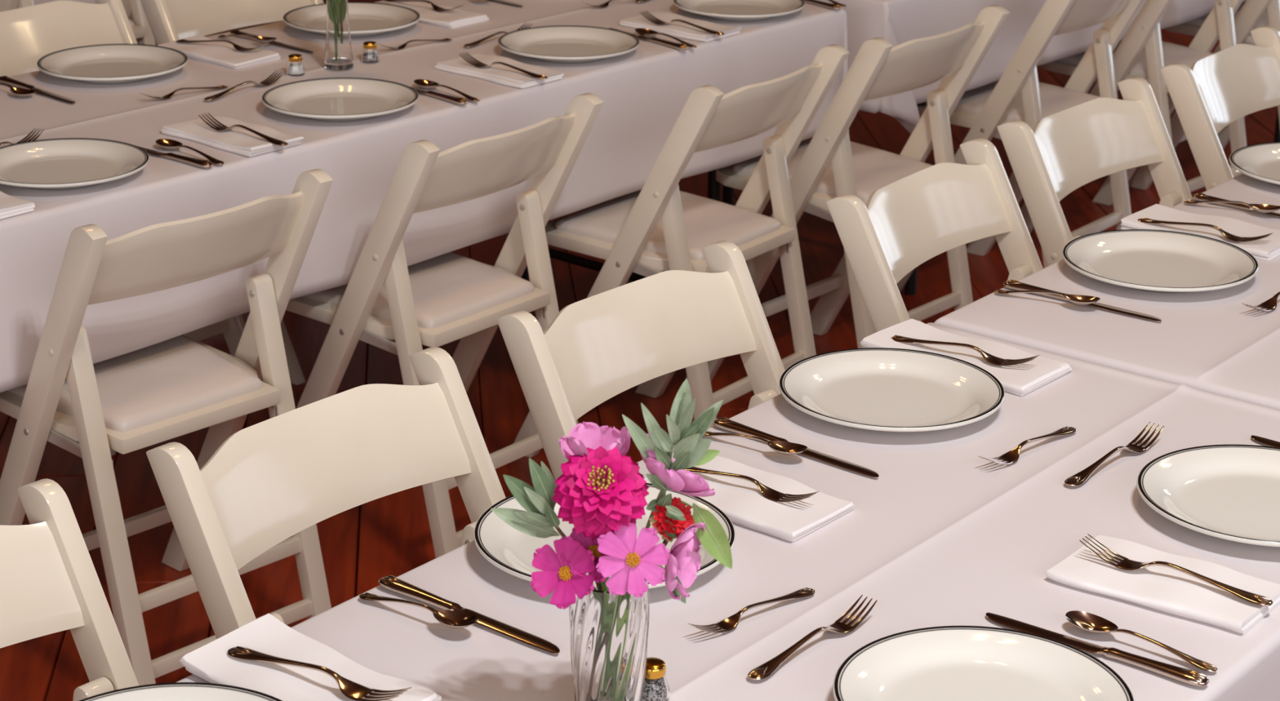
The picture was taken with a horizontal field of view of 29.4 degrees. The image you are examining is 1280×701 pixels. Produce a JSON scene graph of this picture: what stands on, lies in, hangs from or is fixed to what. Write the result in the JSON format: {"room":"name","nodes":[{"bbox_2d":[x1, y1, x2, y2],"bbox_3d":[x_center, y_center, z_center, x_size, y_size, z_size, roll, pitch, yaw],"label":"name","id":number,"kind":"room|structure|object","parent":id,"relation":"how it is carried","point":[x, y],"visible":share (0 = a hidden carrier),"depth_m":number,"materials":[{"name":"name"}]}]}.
{"room":"event hall","nodes":[
{"label":"event hall","id":0,"kind":"room"},
{"bbox_2d":[0,0,1277,700],"bbox_3d":[-0.143,0.319,4.593,11.900,0.120,11.600,-1,20,-5],"label":"floor","id":1,"kind":"structure","parent":0,"point":[362,545],"depth_m":4.90,"materials":[{"name":"brown wood"}]},
{"bbox_2d":[0,479,138,700],"bbox_3d":[-0.612,0.611,2.435,0.481,0.796,0.440,17,25,37],"label":"folding chair","id":2,"kind":"object","parent":1,"relation":"on","point":[50,584],"visible":0.94,"depth_m":2.55,"materials":[{"name":"beige paint"}]},
{"bbox_2d":[0,0,155,45],"bbox_3d":[-1.482,-0.777,6.212,0.481,0.796,0.440,16,25,36],"label":"folding chair","id":3,"kind":"object","parent":1,"relation":"on","point":[134,9],"visible":0.13,"depth_m":6.23,"materials":[{"name":"beige paint"}]},
{"bbox_2d":[0,0,263,456],"bbox_3d":[-1.073,-0.277,4.857,0.481,0.796,0.440,16,25,36],"label":"folding chair","id":4,"kind":"object","parent":1,"relation":"on","point":[28,34],"visible":0.3,"depth_m":4.91,"materials":[{"name":"beige paint"}]},
{"bbox_2d":[0,168,333,685],"bbox_3d":[-0.786,0.101,3.829,0.481,0.796,0.440,18,26,40],"label":"folding chair","id":5,"kind":"object","parent":1,"relation":"on","point":[180,385],"visible":0.91,"depth_m":3.68,"materials":[{"name":"beige paint"}]},
{"bbox_2d":[8,335,262,432],"bbox_3d":[-0.796,0.039,3.818,0.329,0.028,0.326,18,26,40],"label":"cushion","id":6,"kind":"object","parent":5,"relation":"on","point":[180,379],"depth_m":3.76,"materials":[{"name":"white leather"}]},
{"bbox_2d":[140,0,324,385],"bbox_3d":[-0.749,-0.412,5.239,0.481,0.796,0.440,17,26,38],"label":"folding chair","id":7,"kind":"object","parent":1,"relation":"on","point":[169,20],"visible":0.17,"depth_m":5.17,"materials":[{"name":"beige paint"}]},
{"bbox_2d":[146,346,505,639],"bbox_3d":[-0.234,0.471,2.834,0.481,0.796,0.440,16,25,36],"label":"folding chair","id":8,"kind":"object","parent":1,"relation":"on","point":[274,479],"visible":0.48,"depth_m":2.82,"materials":[{"name":"beige paint"}]},
{"bbox_2d":[285,93,604,558],"bbox_3d":[-0.381,-0.056,4.276,0.481,0.796,0.440,16,25,36],"label":"folding chair","id":9,"kind":"object","parent":1,"relation":"on","point":[448,297],"visible":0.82,"depth_m":4.12,"materials":[{"name":"beige paint"}]},
{"bbox_2d":[303,252,533,328],"bbox_3d":[-0.392,-0.118,4.264,0.329,0.028,0.326,16,25,36],"label":"cushion","id":10,"kind":"object","parent":9,"relation":"on","point":[450,290],"depth_m":4.19,"materials":[{"name":"beige plastic"}]},
{"bbox_2d":[520,168,721,281],"bbox_3d":[-0.660,-0.140,4.569,0.729,0.746,2.416,17,26,38],"label":"banquet table","id":11,"kind":"object","parent":1,"relation":"on","point":[713,186],"visible":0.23,"depth_m":5.33,"materials":[{"name":"brown"}]},
{"bbox_2d":[0,0,848,392],"bbox_3d":[-0.663,-0.327,4.495,0.792,0.358,2.482,17,26,38],"label":"tablecloth","id":12,"kind":"object","parent":11,"relation":"on","point":[643,91],"visible":0.7,"depth_m":4.27,"materials":[{"name":"white fabric"}]},
{"bbox_2d":[0,191,35,219],"bbox_3d":[-1.026,-0.228,3.669,0.225,0.017,0.127,17,25,37],"label":"napkin","id":13,"kind":"object","parent":12,"relation":"on","point":[10,206],"visible":1,"depth_m":3.63,"materials":[{"name":"white fabric"}]},
{"bbox_2d":[0,75,75,103],"bbox_3d":[-1.068,-0.463,4.318,0.236,0.010,0.020,19,27,40],"label":"table knife","id":14,"kind":"object","parent":12,"relation":"on","point":[5,79],"visible":1,"depth_m":4.33,"materials":[{"name":"silver metal"}]},
{"bbox_2d":[0,137,149,189],"bbox_3d":[-0.905,-0.286,3.819,0.270,0.025,0.270,3,20,5],"label":"dinner plate","id":15,"kind":"object","parent":12,"relation":"on","point":[59,163],"visible":1,"depth_m":3.86,"materials":[{"name":"white ceramic"}]},
{"bbox_2d":[36,43,188,83],"bbox_3d":[-0.962,-0.519,4.455,0.270,0.025,0.270,-11,23,-29],"label":"dinner plate","id":16,"kind":"object","parent":12,"relation":"on","point":[116,63],"visible":1,"depth_m":4.49,"materials":[{"name":"white ceramic"}]},
{"bbox_2d":[135,145,213,168],"bbox_3d":[-0.773,-0.320,3.936,0.236,0.010,0.020,16,25,35],"label":"table knife","id":17,"kind":"object","parent":12,"relation":"on","point":[196,162],"visible":0.8,"depth_m":3.90,"materials":[{"name":"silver metal"}]},
{"bbox_2d":[155,138,224,164],"bbox_3d":[-0.726,-0.322,3.938,0.169,0.014,0.035,19,27,40],"label":"teaspoon","id":18,"kind":"object","parent":12,"relation":"on","point":[167,144],"visible":1,"depth_m":3.96,"materials":[{"name":"silver metal"}]},
{"bbox_2d":[157,35,280,68],"bbox_3d":[-0.797,-0.565,4.606,0.225,0.014,0.119,17,25,37],"label":"napkin","id":19,"kind":"object","parent":12,"relation":"on","point":[222,53],"visible":0.88,"depth_m":4.57,"materials":[{"name":"white fabric"}]},
{"bbox_2d":[160,115,303,156],"bbox_3d":[-0.675,-0.359,4.043,0.225,0.017,0.126,17,25,37],"label":"napkin","id":20,"kind":"object","parent":12,"relation":"on","point":[238,140],"visible":0.92,"depth_m":4.02,"materials":[{"name":"white fabric"}]},
{"bbox_2d":[198,112,288,146],"bbox_3d":[-0.652,-0.364,4.015,0.207,0.019,0.026,17,26,37],"label":"fork","id":21,"kind":"object","parent":20,"relation":"on","point":[223,127],"visible":1,"depth_m":4.02,"materials":[{"name":"silver metal"}]},
{"bbox_2d":[204,69,284,100],"bbox_3d":[-0.705,-0.472,4.343,0.025,0.018,0.198,14,24,31],"label":"fork","id":22,"kind":"object","parent":12,"relation":"on","point":[264,82],"visible":1,"depth_m":4.35,"materials":[{"name":"silver metal"}]},
{"bbox_2d":[286,53,305,75],"bbox_3d":[-0.630,-0.524,4.461,0.034,0.037,0.034,1,20,0],"label":"salt shaker","id":23,"kind":"object","parent":12,"relation":"on","point":[295,67],"visible":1,"depth_m":4.45,"materials":[{"name":"clear glass"}]},
{"bbox_2d":[324,0,353,70],"bbox_3d":[-0.556,-0.610,4.489,0.054,0.180,0.054,1,20,0],"label":"bud vase","id":24,"kind":"object","parent":12,"relation":"on","point":[338,49],"visible":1,"depth_m":4.48,"materials":[{"name":"clear glass"}]},
{"bbox_2d":[262,77,418,120],"bbox_3d":[-0.519,-0.430,4.228,0.270,0.025,0.270,-4,20,-12],"label":"dinner plate","id":25,"kind":"object","parent":12,"relation":"on","point":[326,99],"visible":1,"depth_m":4.26,"materials":[{"name":"white ceramic"}]},
{"bbox_2d":[283,1,420,36],"bbox_3d":[-0.571,-0.651,4.834,0.270,0.025,0.270,14,24,32],"label":"dinner plate","id":26,"kind":"object","parent":12,"relation":"on","point":[366,18],"visible":0.86,"depth_m":4.87,"materials":[{"name":"white ceramic"}]},
{"bbox_2d":[361,40,379,62],"bbox_3d":[-0.505,-0.560,4.566,0.034,0.037,0.034,1,20,0],"label":"pepper shaker","id":27,"kind":"object","parent":12,"relation":"on","point":[370,53],"visible":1,"depth_m":4.56,"materials":[{"name":"clear glass"}]},
{"bbox_2d":[388,1,489,28],"bbox_3d":[-0.424,-0.685,4.952,0.220,0.014,0.120,17,25,37],"label":"napkin","id":28,"kind":"object","parent":12,"relation":"on","point":[455,18],"visible":0.75,"depth_m":4.91,"materials":[{"name":"white fabric"}]},
{"bbox_2d":[410,86,467,104],"bbox_3d":[-0.388,-0.464,4.346,0.020,0.010,0.236,-18,27,-42],"label":"table knife","id":29,"kind":"object","parent":12,"relation":"on","point":[459,100],"visible":0.75,"depth_m":4.30,"materials":[{"name":"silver metal"}]},
{"bbox_2d":[413,79,479,101],"bbox_3d":[-0.344,-0.464,4.344,0.035,0.014,0.169,-18,27,-42],"label":"teaspoon","id":30,"kind":"object","parent":12,"relation":"on","point":[424,83],"visible":1,"depth_m":4.37,"materials":[{"name":"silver metal"}]},
{"bbox_2d":[434,53,564,88],"bbox_3d":[-0.258,-0.518,4.499,0.225,0.014,0.125,17,26,38],"label":"napkin","id":31,"kind":"object","parent":12,"relation":"on","point":[496,73],"visible":0.92,"depth_m":4.48,"materials":[{"name":"white fabric"}]},
{"bbox_2d":[458,51,547,79],"bbox_3d":[-0.249,-0.521,4.462,0.205,0.018,0.026,16,25,35],"label":"fork","id":32,"kind":"object","parent":31,"relation":"on","point":[477,64],"visible":1,"depth_m":4.46,"materials":[{"name":"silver metal"}]},
{"bbox_2d":[497,25,639,62],"bbox_3d":[-0.136,-0.580,4.653,0.270,0.025,0.270,12,23,29],"label":"dinner plate","id":33,"kind":"object","parent":12,"relation":"on","point":[552,43],"visible":1,"depth_m":4.69,"materials":[{"name":"white ceramic"}]},
{"bbox_2d":[619,10,741,41],"bbox_3d":[0.080,-0.649,4.870,0.225,0.015,0.127,17,25,37],"label":"napkin","id":34,"kind":"object","parent":12,"relation":"on","point":[675,28],"visible":0.88,"depth_m":4.84,"materials":[{"name":"white fabric"}]},
{"bbox_2d":[639,10,724,35],"bbox_3d":[0.084,-0.647,4.822,0.207,0.019,0.026,17,25,37],"label":"fork","id":35,"kind":"object","parent":34,"relation":"on","point":[657,21],"visible":1,"depth_m":4.82,"materials":[{"name":"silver metal"}]},
{"bbox_2d":[673,0,804,21],"bbox_3d":[0.204,-0.707,5.017,0.279,0.025,0.279,-8,22,-22],"label":"dinner plate","id":36,"kind":"object","parent":12,"relation":"on","point":[726,10],"visible":1,"depth_m":5.02,"materials":[{"name":"white ceramic"}]},
{"bbox_2d":[496,240,785,479],"bbox_3d":[0.127,0.322,3.257,0.481,0.796,0.440,17,26,38],"label":"folding chair","id":37,"kind":"object","parent":1,"relation":"on","point":[597,348],"visible":0.44,"depth_m":3.26,"materials":[{"name":"beige paint"}]},
{"bbox_2d":[513,44,848,457],"bbox_3d":[0.073,-0.184,4.644,0.481,0.796,0.440,15,24,34],"label":"folding chair","id":38,"kind":"object","parent":1,"relation":"on","point":[655,228],"visible":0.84,"depth_m":4.53,"materials":[{"name":"beige paint"}]},
{"bbox_2d":[555,189,780,260],"bbox_3d":[0.061,-0.245,4.631,0.329,0.028,0.326,15,24,34],"label":"cushion","id":39,"kind":"object","parent":38,"relation":"on","point":[708,221],"depth_m":4.58,"materials":[{"name":"beige plastic"}]},
{"bbox_2d":[685,4,1009,382],"bbox_3d":[0.424,-0.315,5.016,0.481,0.796,0.440,17,25,37],"label":"folding chair","id":40,"kind":"object","parent":1,"relation":"on","point":[825,166],"visible":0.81,"depth_m":4.89,"materials":[{"name":"beige paint"}]},
{"bbox_2d":[733,138,933,201],"bbox_3d":[0.412,-0.377,5.005,0.329,0.028,0.326,17,25,37],"label":"cushion","id":41,"kind":"object","parent":40,"relation":"on","point":[874,168],"depth_m":4.96,"materials":[{"name":"beige plastic"}]},
{"bbox_2d":[826,137,1043,332],"bbox_3d":[0.584,0.131,3.799,0.481,0.796,0.440,15,24,33],"label":"folding chair","id":42,"kind":"object","parent":1,"relation":"on","point":[908,221],"visible":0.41,"depth_m":3.80,"materials":[{"name":"beige paint"}]},
{"bbox_2d":[722,91,1279,295],"bbox_3d":[1.030,-0.780,6.390,0.729,0.746,2.406,17,26,38],"label":"banquet table","id":43,"kind":"object","parent":1,"relation":"on","point":[910,286],"visible":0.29,"depth_m":5.96,"materials":[{"name":"brown"}]},
{"bbox_2d":[817,0,1245,133],"bbox_3d":[1.044,-0.975,6.319,0.823,0.345,2.488,17,26,38],"label":"tablecloth","id":44,"kind":"object","parent":43,"relation":"on","point":[898,22],"visible":0.21,"depth_m":5.34,"materials":[{"name":"white fabric"}]},
{"bbox_2d":[896,0,1144,293],"bbox_3d":[0.874,-0.513,5.578,0.481,0.796,0.440,16,25,35],"label":"folding chair","id":45,"kind":"object","parent":1,"relation":"on","point":[1018,95],"visible":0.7,"depth_m":5.46,"materials":[{"name":"beige paint"}]},
{"bbox_2d":[925,80,1101,122],"bbox_3d":[0.862,-0.575,5.566,0.329,0.028,0.326,16,25,35],"label":"cushion","id":46,"kind":"object","parent":45,"relation":"on","point":[1054,99],"depth_m":5.51,"materials":[{"name":"white leather"}]},
{"bbox_2d":[996,76,1191,266],"bbox_3d":[0.902,-0.013,4.208,0.481,0.796,0.440,16,25,36],"label":"folding chair","id":47,"kind":"object","parent":1,"relation":"on","point":[1066,150],"visible":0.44,"depth_m":4.21,"materials":[{"name":"beige paint"}]},
{"bbox_2d":[1020,0,1246,234],"bbox_3d":[1.247,-0.662,6.000,0.481,0.796,0.440,18,26,39],"label":"folding chair","id":48,"kind":"object","parent":1,"relation":"on","point":[1142,53],"visible":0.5,"depth_m":5.92,"materials":[{"name":"beige paint"}]},
{"bbox_2d":[1056,40,1213,77],"bbox_3d":[1.236,-0.724,5.989,0.329,0.028,0.326,18,26,39],"label":"cushion","id":49,"kind":"object","parent":48,"relation":"on","point":[1172,53],"depth_m":5.94,"materials":[{"name":"beige plastic"}]},
{"bbox_2d":[1128,0,1279,190],"bbox_3d":[1.639,-0.818,6.445,0.481,0.796,0.440,16,25,36],"label":"folding chair","id":50,"kind":"object","parent":1,"relation":"on","point":[1251,15],"visible":0.35,"depth_m":6.35,"materials":[{"name":"beige paint"}]},
{"bbox_2d":[1183,0,1269,33],"bbox_3d":[1.627,-0.880,6.433,0.329,0.028,0.326,16,25,36],"label":"cushion","id":51,"kind":"object","parent":50,"relation":"on","point":[1193,26],"depth_m":6.37,"materials":[{"name":"beige plastic"}]},
{"bbox_2d":[1160,25,1279,190],"bbox_3d":[1.258,-0.162,4.628,0.481,0.796,0.440,15,24,34],"label":"folding chair","id":52,"kind":"object","parent":1,"relation":"on","point":[1222,87],"visible":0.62,"depth_m":4.57,"materials":[{"name":"beige paint"}]},
{"bbox_3d":[-0.078,0.716,2.241,0.736,0.746,2.398,16,25,35],"label":"banquet table","id":53,"kind":"object","parent":1,"relation":"on","visible":0},
{"bbox_2d":[177,322,1279,700],"bbox_3d":[-0.092,0.549,2.158,0.881,0.397,2.501,16,25,35],"label":"tablecloth","id":54,"kind":"object","parent":53,"relation":"on","point":[945,534],"visible":0.67,"depth_m":2.50,"materials":[{"name":"white fabric"}]},
{"bbox_2d":[79,682,282,700],"bbox_3d":[-0.405,0.356,2.074,0.270,0.025,0.270,-7,21,-20],"label":"dinner plate","id":55,"kind":"object","parent":54,"relation":"on","point":[175,691],"visible":1,"depth_m":2.18,"materials":[{"name":"white ceramic"}]},
{"bbox_2d":[179,613,441,700],"bbox_3d":[-0.305,0.301,2.237,0.225,0.021,0.126,16,25,36],"label":"napkin","id":56,"kind":"object","parent":54,"relation":"on","point":[266,634],"visible":0.84,"depth_m":2.25,"materials":[{"name":"white fabric"}]},
{"bbox_2d":[226,646,412,700],"bbox_3d":[-0.296,0.293,2.224,0.205,0.018,0.026,13,23,30],"label":"fork","id":57,"kind":"object","parent":56,"relation":"on","point":[354,691],"visible":1,"depth_m":2.21,"materials":[{"name":"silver metal"}]},
{"bbox_2d":[359,592,478,628],"bbox_3d":[-0.218,0.253,2.373,0.149,0.016,0.031,14,24,32],"label":"teaspoon","id":58,"kind":"object","parent":54,"relation":"on","point":[450,619],"visible":1,"depth_m":2.36,"materials":[{"name":"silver metal"}]},
{"bbox_2d":[432,609,478,628],"bbox_3d":[-0.178,0.261,2.346,0.052,0.010,0.031,12,22,36],"label":"bowl","id":59,"kind":"object","parent":58,"relation":"on","point":[450,619],"depth_m":2.35,"materials":[{"name":"gold metal"}]},
{"bbox_2d":[378,575,559,654],"bbox_3d":[-0.167,0.256,2.378,0.236,0.010,0.020,16,25,36],"label":"table knife","id":60,"kind":"object","parent":54,"relation":"on","point":[390,583],"visible":0.95,"depth_m":2.38,"materials":[{"name":"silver metal"}]},
{"bbox_2d":[473,483,735,589],"bbox_3d":[-0.037,0.198,2.523,0.270,0.025,0.270,16,25,35],"label":"dinner plate","id":61,"kind":"object","parent":54,"relation":"on","point":[510,550],"visible":0.36,"depth_m":2.53,"materials":[{"name":"white ceramic"}]},
{"bbox_2d":[568,573,649,700],"bbox_3d":[-0.028,0.265,2.167,0.071,0.140,0.071,11,22,26],"label":"glass vase","id":62,"kind":"object","parent":54,"relation":"on","point":[609,633],"visible":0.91,"depth_m":2.14,"materials":[{"name":"clear glass"}]},
{"bbox_2d":[491,457,602,591],"bbox_3d":[-0.079,0.206,2.142,0.102,0.234,0.032,1,20,0],"label":"sprig","id":63,"kind":"object","parent":62,"relation":"in","point":[540,518],"visible":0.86,"depth_m":2.11,"materials":[{"name":"green plant"}]},
{"bbox_2d":[530,536,597,609],"bbox_3d":[-0.048,0.245,2.110,0.093,0.182,0.055,-8,22,-23],"label":"cosmos flower","id":64,"kind":"object","parent":62,"relation":"in","point":[556,575],"visible":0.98,"depth_m":2.08,"materials":[{"name":"pink plant"}]},
{"bbox_2d":[559,527,608,591],"bbox_3d":[-0.036,0.241,2.114,0.058,0.187,0.045,-11,23,-30],"label":"cosmos flower","id":65,"kind":"object","parent":62,"relation":"in","point":[588,543],"visible":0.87,"depth_m":2.09,"materials":[{"name":"pink plant"}]},
{"bbox_2d":[559,421,631,460],"bbox_3d":[-0.039,0.190,2.153,0.058,0.257,0.056,18,26,39],"label":"cosmos flower","id":66,"kind":"object","parent":62,"relation":"in","point":[590,435],"visible":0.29,"depth_m":2.13,"materials":[{"name":"pink plant"}]},
{"bbox_2d":[551,446,648,591],"bbox_3d":[-0.034,0.204,2.122,0.083,0.252,0.079,-5,21,-15],"label":"flower","id":67,"kind":"object","parent":62,"relation":"in","point":[601,491],"visible":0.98,"depth_m":2.07,"materials":[{"name":"pink plant"}]},
{"bbox_2d":[595,523,670,598],"bbox_3d":[-0.006,0.235,2.114,0.064,0.199,0.071,1,20,0],"label":"cosmos flower","id":68,"kind":"object","parent":62,"relation":"in","point":[629,560],"visible":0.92,"depth_m":2.07,"materials":[{"name":"pink plant"}]},
{"bbox_2d":[649,497,694,546],"bbox_3d":[0.001,0.225,2.136,0.089,0.204,0.032,1,20,0],"label":"flower","id":69,"kind":"object","parent":62,"relation":"in","point":[680,526],"visible":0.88,"depth_m":2.10,"materials":[{"name":"red plant"}]},
{"bbox_2d":[622,378,723,538],"bbox_3d":[0.016,0.174,2.125,0.108,0.308,0.056,1,20,0],"label":"sprig","id":70,"kind":"object","parent":62,"relation":"in","point":[690,451],"visible":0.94,"depth_m":2.09,"materials":[{"name":"green plant"}]},
{"bbox_2d":[640,433,715,528],"bbox_3d":[0.018,0.197,2.142,0.088,0.252,0.076,-11,23,-30],"label":"cosmos flower","id":71,"kind":"object","parent":62,"relation":"in","point":[685,481],"visible":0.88,"depth_m":2.09,"materials":[{"name":"pink plant"}]},
{"bbox_2d":[664,522,706,600],"bbox_3d":[0.017,0.232,2.142,0.064,0.188,0.102,-17,27,-41],"label":"cosmos flower","id":72,"kind":"object","parent":62,"relation":"in","point":[684,561],"visible":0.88,"depth_m":2.09,"materials":[{"name":"pink plant"}]},
{"bbox_2d":[680,501,732,568],"bbox_3d":[0.030,0.225,2.142,0.099,0.200,0.014,4,20,10],"label":"leaf","id":73,"kind":"object","parent":62,"relation":"in","point":[714,540],"visible":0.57,"depth_m":2.12,"materials":[{"name":"green plant"}]},
{"bbox_2d":[642,657,670,700],"bbox_3d":[0.011,0.300,2.223,0.034,0.037,0.034,1,20,0],"label":"pepper shaker","id":74,"kind":"object","parent":54,"relation":"on","point":[656,688],"visible":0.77,"depth_m":2.21,"materials":[{"name":"clear glass"}]},
{"bbox_2d":[644,456,854,542],"bbox_3d":[0.115,0.157,2.660,0.215,0.014,0.126,16,25,36],"label":"napkin","id":75,"kind":"object","parent":54,"relation":"on","point":[741,500],"visible":0.73,"depth_m":2.63,"materials":[{"name":"white fabric"}]},
{"bbox_2d":[684,466,819,502],"bbox_3d":[0.110,0.141,2.660,0.190,0.017,0.024,15,24,33],"label":"fork","id":76,"kind":"object","parent":75,"relation":"on","point":[770,494],"visible":0.7,"depth_m":2.64,"materials":[{"name":"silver metal"}]},
{"bbox_2d":[688,587,815,633],"bbox_3d":[0.112,0.253,2.389,0.165,0.015,0.020,-17,26,-39],"label":"fork","id":77,"kind":"object","parent":54,"relation":"on","point":[729,624],"visible":1,"depth_m":2.38,"materials":[{"name":"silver metal"}]},
{"bbox_2d":[703,431,807,455],"bbox_3d":[0.128,0.103,2.796,0.149,0.016,0.031,16,25,36],"label":"teaspoon","id":78,"kind":"object","parent":54,"relation":"on","point":[784,448],"visible":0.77,"depth_m":2.78,"materials":[{"name":"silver metal"}]},
{"bbox_2d":[766,440,807,455],"bbox_3d":[0.167,0.113,2.766,0.051,0.010,0.031,11,22,35],"label":"bowl","id":79,"kind":"object","parent":78,"relation":"on","point":[784,448],"depth_m":2.77,"materials":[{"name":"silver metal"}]},
{"bbox_2d":[713,417,879,478],"bbox_3d":[0.178,0.110,2.793,0.236,0.010,0.020,17,26,38],"label":"table knife","id":80,"kind":"object","parent":54,"relation":"on","point":[726,424],"visible":0.91,"depth_m":2.80,"materials":[{"name":"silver metal"}]},
{"bbox_2d":[747,595,877,680],"bbox_3d":[0.165,0.274,2.328,0.024,0.017,0.190,17,25,37],"label":"fork","id":81,"kind":"object","parent":54,"relation":"on","point":[767,668],"visible":1,"depth_m":2.33,"materials":[{"name":"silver metal"}]},
{"bbox_2d":[778,347,1004,431],"bbox_3d":[0.302,0.054,2.931,0.270,0.025,0.270,-17,27,-41],"label":"dinner plate","id":82,"kind":"object","parent":54,"relation":"on","point":[888,389],"visible":1,"depth_m":2.96,"materials":[{"name":"white ceramic"}]},
{"bbox_2d":[860,319,1071,396],"bbox_3d":[0.412,0.005,3.079,0.240,0.020,0.127,17,25,37],"label":"napkin","id":83,"kind":"object","parent":54,"relation":"on","point":[1020,380],"visible":0.71,"depth_m":3.08,"materials":[{"name":"white fabric"}]},
{"bbox_2d":[890,335,1039,366],"bbox_3d":[0.405,-0.003,3.067,0.203,0.018,0.025,13,23,30],"label":"fork","id":84,"kind":"object","parent":83,"relation":"on","point":[991,359],"visible":1,"depth_m":3.06,"materials":[{"name":"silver metal"}]},
{"bbox_2d":[832,626,1134,700],"bbox_3d":[0.309,0.320,2.202,0.270,0.025,0.270,-6,21,-19],"label":"dinner plate","id":85,"kind":"object","parent":54,"relation":"on","point":[944,663],"visible":1,"depth_m":2.27,"materials":[{"name":"white ceramic"}]},
{"bbox_2d":[978,426,1076,464],"bbox_3d":[0.448,0.107,2.800,0.022,0.016,0.178,19,27,40],"label":"fork","id":86,"kind":"object","parent":54,"relation":"on","point":[1011,456],"visible":1,"depth_m":2.79,"materials":[{"name":"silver metal"}]},
{"bbox_2d":[985,613,1208,686],"bbox_3d":[0.433,0.282,2.330,0.236,0.010,0.020,15,25,35],"label":"table knife","id":87,"kind":"object","parent":54,"relation":"on","point":[1195,678],"visible":0.97,"depth_m":2.31,"materials":[{"name":"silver metal"}]},
{"bbox_2d":[1064,422,1164,486],"bbox_3d":[0.538,0.118,2.770,0.024,0.018,0.195,17,25,37],"label":"fork","id":88,"kind":"object","parent":54,"relation":"on","point":[1077,479],"visible":1,"depth_m":2.77,"materials":[{"name":"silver metal"}]},
{"bbox_2d":[1065,610,1217,672],"bbox_3d":[0.479,0.279,2.335,0.160,0.014,0.033,17,26,36],"label":"teaspoon","id":89,"kind":"object","parent":54,"relation":"on","point":[1084,621],"visible":1,"depth_m":2.35,"materials":[{"name":"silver metal"}]},
{"bbox_2d":[1065,610,1118,634],"bbox_3d":[0.438,0.267,2.366,0.055,0.011,0.033,17,26,36],"label":"bowl","id":90,"kind":"object","parent":89,"relation":"on","point":[1084,621],"depth_m":2.37,"materials":[{"name":"gold metal"}]},
{"bbox_2d":[1044,535,1279,634],"bbox_3d":[0.533,0.233,2.466,0.212,0.014,0.130,15,24,34],"label":"napkin","id":91,"kind":"object","parent":54,"relation":"on","point":[1162,588],"visible":0.93,"depth_m":2.45,"materials":[{"name":"white fabric"}]},
{"bbox_2d":[1079,533,1273,606],"bbox_3d":[0.539,0.222,2.453,0.205,0.018,0.026,15,24,33],"label":"fork","id":92,"kind":"object","parent":91,"relation":"on","point":[1126,564],"visible":1,"depth_m":2.46,"materials":[{"name":"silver metal"}]},
{"bbox_2d":[1136,444,1279,547],"bbox_3d":[0.675,0.164,2.643,0.270,0.025,0.270,-13,24,-33],"label":"dinner plate","id":93,"kind":"object","parent":54,"relation":"on","point":[1228,492],"visible":1,"depth_m":2.68,"materials":[{"name":"white ceramic"}]},
{"bbox_3d":[1.440,0.074,4.062,0.736,0.746,2.401,16,25,35],"label":"banquet table","id":94,"kind":"object","parent":1,"relation":"on","visible":0},
{"bbox_2d":[933,173,1279,409],"bbox_3d":[1.461,-0.106,4.021,0.881,0.394,2.507,16,25,35],"label":"tablecloth","id":95,"kind":"object","parent":94,"relation":"on","point":[1210,341],"visible":0.37,"depth_m":3.23,"materials":[{"name":"white fabric"}]},
{"bbox_2d":[994,289,1100,305],"bbox_3d":[0.548,-0.073,3.296,0.149,0.016,0.031,10,22,24],"label":"teaspoon","id":96,"kind":"object","parent":95,"relation":"on","point":[1079,300],"visible":1,"depth_m":3.29,"materials":[{"name":"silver metal"}]},
{"bbox_2d":[1062,294,1100,305],"bbox_3d":[0.593,-0.067,3.275,0.052,0.010,0.031,9,21,29],"label":"bowl","id":97,"kind":"object","parent":96,"relation":"on","point":[1079,300],"depth_m":3.28,"materials":[{"name":"gold metal"}]},
{"bbox_2d":[1003,280,1161,321],"bbox_3d":[0.598,-0.068,3.298,0.236,0.010,0.020,15,24,34],"label":"table knife","id":98,"kind":"object","parent":95,"relation":"on","point":[1011,284],"visible":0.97,"depth_m":3.31,"materials":[{"name":"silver metal"}]},
{"bbox_2d":[1062,229,1258,292],"bbox_3d":[0.728,-0.119,3.422,0.270,0.025,0.270,-8,22,-23],"label":"dinner plate","id":99,"kind":"object","parent":95,"relation":"on","point":[1147,260],"visible":1,"depth_m":3.45,"materials":[{"name":"white ceramic"}]},
{"bbox_2d":[1120,204,1279,261],"bbox_3d":[0.845,-0.178,3.603,0.235,0.018,0.130,15,25,34],"label":"napkin","id":100,"kind":"object","parent":95,"relation":"on","point":[1268,248],"visible":0.77,"depth_m":3.60,"materials":[{"name":"white fabric"}]},
{"bbox_2d":[1137,217,1274,242],"bbox_3d":[0.825,-0.180,3.568,0.205,0.018,0.026,14,24,32],"label":"fork","id":101,"kind":"object","parent":100,"relation":"on","point":[1227,235],"visible":1,"depth_m":3.56,"materials":[{"name":"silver metal"}]},
{"bbox_2d":[1183,200,1279,213],"bbox_3d":[0.905,-0.223,3.720,0.151,0.017,0.031,14,24,33],"label":"teaspoon","id":102,"kind":"object","parent":95,"relation":"on","point":[1264,208],"visible":1,"depth_m":3.71,"materials":[{"name":"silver metal"}]},
{"bbox_2d":[1191,192,1279,217],"bbox_3d":[0.948,-0.214,3.712,0.236,0.010,0.020,16,25,36],"label":"table knife","id":103,"kind":"object","parent":95,"relation":"on","point":[1199,196],"visible":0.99,"depth_m":3.74,"materials":[{"name":"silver metal"}]},
{"bbox_2d":[1229,142,1279,185],"bbox_3d":[1.079,-0.287,3.897,0.270,0.025,0.270,-1,20,-4],"label":"dinner plate","id":104,"kind":"object","parent":95,"relation":"on","point":[1261,162],"visible":1,"depth_m":3.94,"materials":[{"name":"white ceramic"}]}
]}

